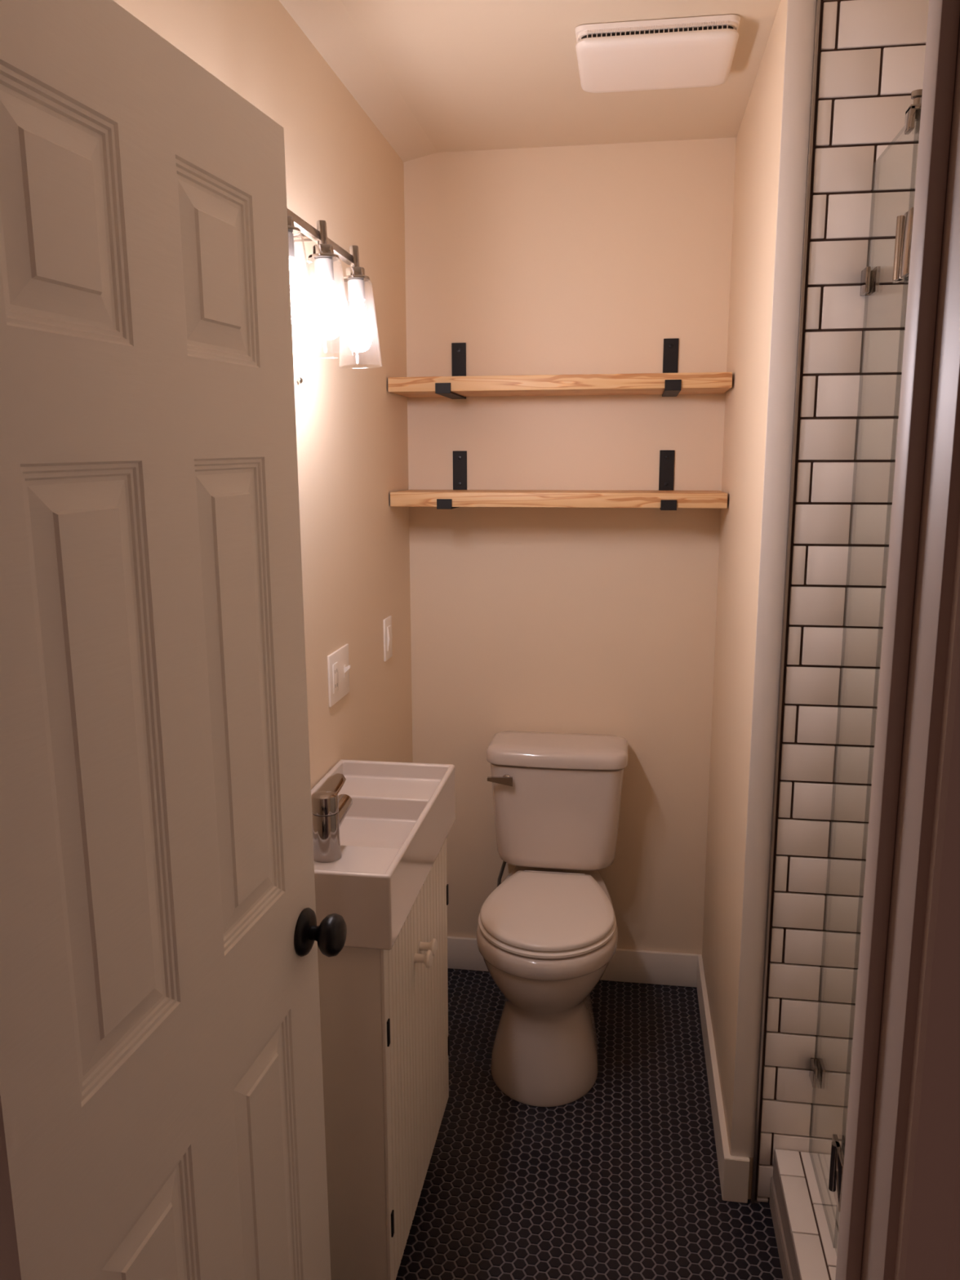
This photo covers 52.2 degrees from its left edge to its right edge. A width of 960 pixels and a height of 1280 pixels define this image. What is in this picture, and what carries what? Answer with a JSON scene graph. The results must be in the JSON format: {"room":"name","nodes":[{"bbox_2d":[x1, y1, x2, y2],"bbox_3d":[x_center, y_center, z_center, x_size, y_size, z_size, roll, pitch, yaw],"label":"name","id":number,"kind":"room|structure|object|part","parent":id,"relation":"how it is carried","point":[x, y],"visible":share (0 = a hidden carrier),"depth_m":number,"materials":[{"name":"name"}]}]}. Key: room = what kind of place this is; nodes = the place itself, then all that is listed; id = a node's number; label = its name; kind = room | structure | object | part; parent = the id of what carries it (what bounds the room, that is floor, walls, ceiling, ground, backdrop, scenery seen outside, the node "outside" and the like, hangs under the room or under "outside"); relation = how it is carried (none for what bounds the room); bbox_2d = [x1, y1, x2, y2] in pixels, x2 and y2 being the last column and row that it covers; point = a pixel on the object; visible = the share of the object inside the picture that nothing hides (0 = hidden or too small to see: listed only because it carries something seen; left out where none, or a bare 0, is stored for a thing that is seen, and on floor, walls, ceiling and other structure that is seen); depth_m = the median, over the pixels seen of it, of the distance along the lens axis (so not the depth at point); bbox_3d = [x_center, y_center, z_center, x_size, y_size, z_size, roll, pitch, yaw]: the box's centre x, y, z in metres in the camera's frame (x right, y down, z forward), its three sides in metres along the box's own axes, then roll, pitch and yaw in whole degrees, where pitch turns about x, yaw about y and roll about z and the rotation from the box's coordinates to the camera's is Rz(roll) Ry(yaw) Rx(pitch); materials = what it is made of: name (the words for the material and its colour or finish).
{"room":"bathroom","nodes":[
{"label":"bathroom","id":0,"kind":"room"},
{"bbox_2d":[112,0,413,789],"bbox_3d":[-0.425,0.081,1.898,0.100,2.520,2.182,1,11,9],"label":"wall","id":1,"kind":"structure","parent":0,"point":[352,435],"depth_m":2.20,"materials":[{"name":"beige paint"}]},
{"bbox_2d":[297,377,302,383],"bbox_3d":[-0.352,-0.507,1.914,0.010,0.012,0.012,1,11,9],"label":"screw","id":2,"kind":"object","parent":1,"relation":"attached to","point":[300,380],"visible":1,"depth_m":1.91,"materials":[{"name":"silver metal"}]},
{"bbox_2d":[287,208,382,367],"bbox_3d":[-0.304,-0.597,1.640,0.182,0.238,0.472,1,11,9],"label":"vanity light","id":3,"kind":"object","parent":1,"relation":"attached to","point":[326,314],"visible":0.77,"depth_m":1.62,"materials":[{"name":"white glass"}]},
{"bbox_2d":[288,231,294,259],"bbox_3d":[-0.289,-0.579,1.441,0.031,0.037,0.031,-1,10,9],"label":"socket","id":4,"kind":"object","parent":3,"relation":"attached to","point":[291,233],"depth_m":1.43,"materials":[{"name":"beige plastic"}]},
{"bbox_3d":[-0.287,-0.516,1.452,0.049,0.092,0.049,-1,10,9],"label":"bulb","id":5,"kind":"part","parent":3,"relation":"part of","materials":[{"name":"white glass"}]},
{"bbox_3d":[-0.325,-0.668,1.630,0.100,0.014,0.014,0,10,9],"label":"arm","id":6,"kind":"part","parent":3,"relation":"part of","materials":[{"name":"silver metal"}]},
{"bbox_3d":[-0.287,-0.521,1.451,0.082,0.155,0.082,-1,10,9],"label":"lamp shade","id":7,"kind":"part","parent":3,"relation":"part of","materials":[{"name":"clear glass"}]},
{"bbox_2d":[314,257,333,283],"bbox_3d":[-0.259,-0.614,1.630,0.031,0.037,0.031,-1,10,9],"label":"socket","id":8,"kind":"object","parent":3,"relation":"attached to","point":[324,269],"depth_m":1.62,"materials":[{"name":"beige plastic"}]},
{"bbox_3d":[-0.257,-0.551,1.641,0.049,0.092,0.049,-1,10,9],"label":"bulb","id":9,"kind":"part","parent":3,"relation":"part of","materials":[{"name":"white glass"}]},
{"bbox_3d":[-0.257,-0.556,1.641,0.082,0.155,0.082,-1,10,9],"label":"lamp shade","id":10,"kind":"part","parent":3,"relation":"part of","materials":[{"name":"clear glass"}]},
{"bbox_2d":[347,279,364,301],"bbox_3d":[-0.230,-0.649,1.820,0.031,0.037,0.031,-1,10,9],"label":"socket","id":11,"kind":"object","parent":3,"relation":"attached to","point":[356,287],"depth_m":1.81,"materials":[{"name":"beige plastic"}]},
{"bbox_3d":[-0.227,-0.586,1.831,0.049,0.092,0.049,-1,10,9],"label":"bulb","id":12,"kind":"part","parent":3,"relation":"part of","materials":[{"name":"white glass"}]},
{"bbox_3d":[-0.228,-0.591,1.830,0.082,0.155,0.082,-1,10,9],"label":"lamp shade","id":13,"kind":"part","parent":3,"relation":"part of","materials":[{"name":"clear glass"}]},
{"bbox_2d":[327,644,351,706],"bbox_3d":[-0.315,0.079,2.229,0.019,0.116,0.150,1,11,9],"label":"outlet switch plate","id":14,"kind":"object","parent":1,"relation":"attached to","point":[338,666],"visible":1,"depth_m":2.22,"materials":[{"name":"white plastic"}]},
{"bbox_2d":[333,662,338,693],"bbox_3d":[-0.324,0.085,2.195,0.004,0.066,0.034,1,11,9],"label":"outlet","id":15,"kind":"object","parent":14,"relation":"attached to","point":[335,664],"depth_m":2.19,"materials":[{"name":"white plastic"}]},
{"bbox_2d":[382,615,392,661],"bbox_3d":[-0.249,-0.004,2.675,0.012,0.115,0.076,1,11,9],"label":"light switch","id":16,"kind":"object","parent":1,"relation":"attached to","point":[387,622],"visible":1,"depth_m":2.66,"materials":[{"name":"white plastic"}]},
{"bbox_2d":[279,0,780,162],"bbox_3d":[0.154,-1.047,0.841,3.200,0.121,3.857,1,11,9],"label":"ceiling","id":17,"kind":"structure","parent":0,"point":[432,77],"depth_m":2.14,"materials":[{"name":"paint"}]},
{"bbox_2d":[574,14,740,93],"bbox_3d":[0.362,-1.204,2.024,0.318,0.042,0.268,1,11,9],"label":"ceiling vent","id":18,"kind":"object","parent":17,"relation":"in","point":[696,51],"visible":1,"depth_m":1.95,"materials":[{"name":"white plastic"}]},
{"bbox_2d":[577,20,737,40],"bbox_3d":[0.362,-1.205,2.024,0.309,0.020,0.259,1,11,9],"label":"grille","id":19,"kind":"object","parent":18,"relation":"attached to","point":[637,30],"depth_m":1.90,"materials":[{"name":"white plastic"}]},
{"bbox_3d":[0.362,-1.219,2.021,0.318,0.012,0.268,1,11,9],"label":"frame","id":20,"kind":"part","parent":18,"relation":"part of","materials":[{"name":"white plastic"}]},
{"bbox_2d":[403,137,736,955],"bbox_3d":[0.674,-0.099,2.867,1.973,2.520,0.100,1,11,9],"label":"wall","id":21,"kind":"structure","parent":0,"point":[573,260],"depth_m":2.82,"materials":[{"name":"beige paint"}]},
{"bbox_2d":[435,342,466,399],"bbox_3d":[-0.079,-0.748,2.684,0.041,0.156,0.250,1,11,9],"label":"shelf bracket","id":22,"kind":"object","parent":21,"relation":"attached to","point":[458,349],"visible":0.73,"depth_m":2.79,"materials":[{"name":"black metal"}]},
{"bbox_2d":[387,372,732,397],"bbox_3d":[0.214,-0.689,2.650,0.891,0.038,0.239,1,11,9],"label":"wood shelf","id":23,"kind":"object","parent":22,"relation":"on","point":[693,383],"visible":1,"depth_m":2.55,"materials":[{"name":"brown wood"}]},
{"bbox_2d":[436,450,466,509],"bbox_3d":[-0.077,-0.451,2.739,0.041,0.156,0.250,1,11,9],"label":"shelf bracket","id":24,"kind":"object","parent":21,"relation":"attached to","point":[460,457],"visible":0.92,"depth_m":2.85,"materials":[{"name":"black metal"}]},
{"bbox_2d":[497,860,506,886],"bbox_3d":[0.067,0.767,3.009,0.064,0.261,0.090,1,11,9],"label":"water supply line","id":25,"kind":"object","parent":21,"relation":"attached to","point":[499,882],"visible":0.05,"depth_m":2.98,"materials":[{"name":"grey"}]},
{"bbox_2d":[390,489,727,508],"bbox_3d":[0.215,-0.391,2.704,0.892,0.038,0.239,1,11,9],"label":"wood shelf","id":26,"kind":"object","parent":21,"relation":"attached to","point":[407,498],"visible":1,"depth_m":2.60,"materials":[{"name":"brown wood"}]},
{"bbox_2d":[447,936,697,987],"bbox_3d":[0.230,1.008,3.082,0.888,0.105,0.013,1,11,9],"label":"baseboard","id":27,"kind":"structure","parent":21,"relation":"attached to","point":[633,966],"depth_m":3.04,"materials":[{"name":"beige paint"}]},
{"bbox_2d":[658,449,676,510],"bbox_3d":[0.509,-0.436,2.650,0.041,0.156,0.250,1,11,9],"label":"shelf bracket","id":28,"kind":"object","parent":21,"relation":"attached to","point":[666,475],"visible":0.94,"depth_m":2.76,"materials":[{"name":"black metal"}]},
{"bbox_2d":[662,337,681,396],"bbox_3d":[0.509,-0.733,2.595,0.041,0.156,0.250,1,11,9],"label":"shelf bracket","id":29,"kind":"object","parent":21,"relation":"attached to","point":[670,354],"visible":0.77,"depth_m":2.70,"materials":[{"name":"black metal"}]},
{"bbox_2d":[395,968,783,1279],"bbox_3d":[0.160,1.431,1.296,3.200,0.081,3.857,1,11,9],"label":"floor","id":30,"kind":"structure","parent":0,"point":[620,1180],"depth_m":2.25,"materials":[{"name":"grey tile"}]},
{"bbox_2d":[317,838,449,1279],"bbox_3d":[-0.227,0.806,2.029,0.286,0.692,0.580,1,11,9],"label":"vanity cabinet","id":31,"kind":"object","parent":30,"relation":"on","point":[385,1038],"visible":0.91,"depth_m":1.78,"materials":[{"name":"beige paint"}]},
{"bbox_2d":[311,759,455,950],"bbox_3d":[-0.236,0.399,1.952,0.271,0.135,0.614,1,11,9],"label":"sink","id":32,"kind":"object","parent":31,"relation":"in","point":[400,817],"visible":0.73,"depth_m":1.92,"materials":[{"name":"beige ceramic"}]},
{"bbox_2d":[311,773,352,862],"bbox_3d":[-0.266,0.316,1.778,0.052,0.127,0.144,1,11,9],"label":"faucet","id":33,"kind":"object","parent":32,"relation":"on","point":[330,809],"visible":0.99,"depth_m":1.72,"materials":[{"name":"silver metal"}]},
{"bbox_3d":[-0.268,0.276,1.756,0.047,0.042,0.110,1,11,9],"label":"lever handle","id":34,"kind":"part","parent":33,"relation":"part of","materials":[{"name":"silver metal"}]},
{"bbox_3d":[-0.264,0.321,1.796,0.040,0.046,0.110,1,11,9],"label":"spout","id":35,"kind":"part","parent":33,"relation":"part of","materials":[{"name":"silver metal"}]},
{"bbox_3d":[-0.146,0.839,1.858,0.006,0.690,0.260,1,11,9],"label":"door","id":36,"kind":"part","parent":31,"relation":"part of","materials":[{"name":"beige paint"}]},
{"bbox_3d":[-0.112,0.626,1.923,0.035,0.034,0.034,1,11,9],"label":"knob","id":37,"kind":"part","parent":31,"relation":"part of","materials":[{"name":"white plastic"}]},
{"bbox_3d":[-0.104,0.617,1.970,0.035,0.034,0.034,1,11,9],"label":"knob","id":38,"kind":"part","parent":31,"relation":"part of","materials":[{"name":"white plastic"}]},
{"bbox_3d":[-0.102,0.787,2.140,0.006,0.690,0.314,1,11,9],"label":"door","id":39,"kind":"part","parent":31,"relation":"part of","materials":[{"name":"beige paint"}]},
{"bbox_2d":[475,731,628,1106],"bbox_3d":[0.194,0.725,2.697,0.402,0.801,0.650,1,11,9],"label":"toilet","id":40,"kind":"object","parent":30,"relation":"on","point":[547,935],"visible":1,"depth_m":2.61,"materials":[{"name":"beige ceramic"}]},
{"bbox_3d":[0.058,0.395,2.768,0.072,0.028,0.029,1,11,9],"label":"flush lever","id":41,"kind":"part","parent":40,"relation":"part of","materials":[{"name":"silver metal"}]},
{"bbox_3d":[0.191,0.929,2.711,0.371,0.395,0.603,1,11,9],"label":"bowl","id":42,"kind":"part","parent":40,"relation":"part of","materials":[{"name":"beige ceramic"}]},
{"bbox_3d":[0.181,0.735,2.612,0.362,0.010,0.449,1,11,9],"label":"seat","id":43,"kind":"part","parent":40,"relation":"part of","materials":[{"name":"white plastic"}]},
{"bbox_3d":[0.182,0.715,2.612,0.354,0.018,0.442,1,11,9],"label":"seat lid","id":44,"kind":"part","parent":40,"relation":"part of","materials":[{"name":"white plastic"}]},
{"bbox_3d":[0.226,0.499,2.870,0.382,0.311,0.204,1,11,9],"label":"tank","id":45,"kind":"part","parent":40,"relation":"part of","materials":[{"name":"beige ceramic"}]},
{"bbox_3d":[0.226,0.316,2.836,0.402,0.047,0.225,1,11,9],"label":"tank lid","id":46,"kind":"part","parent":40,"relation":"part of","materials":[{"name":"beige ceramic"}]},
{"bbox_2d":[768,1149,839,1279],"bbox_3d":[0.596,1.282,1.498,0.122,0.136,1.284,1,11,9],"label":"shower curb","id":47,"kind":"object","parent":30,"relation":"on","point":[806,1215],"visible":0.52,"depth_m":1.95,"materials":[{"name":"white tile"}]},
{"bbox_2d":[808,88,922,1088],"bbox_3d":[0.688,0.134,1.791,0.026,2.015,0.276,1,11,9],"label":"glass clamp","id":48,"kind":"object","parent":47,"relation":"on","point":[870,279],"visible":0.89,"depth_m":1.75,"materials":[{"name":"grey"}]},
{"bbox_2d":[828,207,914,1211],"bbox_3d":[0.598,0.227,1.347,0.058,1.975,0.718,2,11,10],"label":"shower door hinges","id":49,"kind":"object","parent":47,"relation":"on","point":[904,222],"depth_m":1.52,"materials":[{"name":"silver metal"}]},
{"bbox_2d":[702,0,787,1199],"bbox_3d":[0.637,-0.049,2.371,0.050,2.440,0.894,1,11,9],"label":"wall","id":50,"kind":"structure","parent":0,"point":[757,150],"depth_m":2.23,"materials":[{"name":"beige paint"}]},
{"bbox_2d":[696,954,750,1203],"bbox_3d":[0.628,1.100,2.577,0.054,0.105,0.907,1,11,9],"label":"baseboard","id":51,"kind":"structure","parent":50,"relation":"attached to","point":[734,1171],"depth_m":2.28,"materials":[{"name":"beige paint"}]},
{"bbox_2d":[730,0,816,1157],"bbox_3d":[0.569,-0.021,1.925,0.049,2.334,0.002,1,11,9],"label":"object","id":52,"kind":"structure","parent":50,"relation":"attached to","point":[801,14],"depth_m":1.90,"materials":[{"name":"white paint"}]},
{"bbox_2d":[751,0,820,1203],"bbox_3d":[0.596,0.033,1.929,0.007,2.440,0.013,1,11,9],"label":"trim","id":53,"kind":"structure","parent":50,"relation":"attached to","point":[818,2],"depth_m":1.89,"materials":[{"name":"silver metal"}]},
{"bbox_2d":[754,0,928,1202],"bbox_3d":[1.005,0.037,1.898,0.822,2.440,0.064,1,11,9],"label":"shower tile","id":54,"kind":"structure","parent":50,"relation":"attached to","point":[871,57],"depth_m":1.88,"materials":[{"name":"white tile"}]},
{"bbox_3d":[0.095,0.304,0.679,3.200,2.520,0.110,1,11,9],"label":"wall","id":55,"kind":"structure","parent":0,"visible":0},
{"bbox_2d":[0,0,346,1279],"bbox_3d":[-0.348,0.376,1.164,0.163,2.014,0.693,2,12,13],"label":"door","id":56,"kind":"structure","parent":55,"relation":"in","point":[162,1100],"depth_m":1.02,"materials":[{"name":"white paint"}]},
{"bbox_3d":[-0.228,0.438,1.457,0.052,0.063,0.063,2,12,13],"label":"knob","id":57,"kind":"part","parent":56,"relation":"part of","materials":[{"name":"black metal"}]},
{"bbox_2d":[835,0,959,1279],"bbox_3d":[-0.100,0.419,0.722,0.872,2.120,0.126,1,11,9],"label":"door frame","id":58,"kind":"structure","parent":55,"relation":"attached to","point":[926,508],"depth_m":0.58,"materials":[{"name":"beige paint"}]}
]}

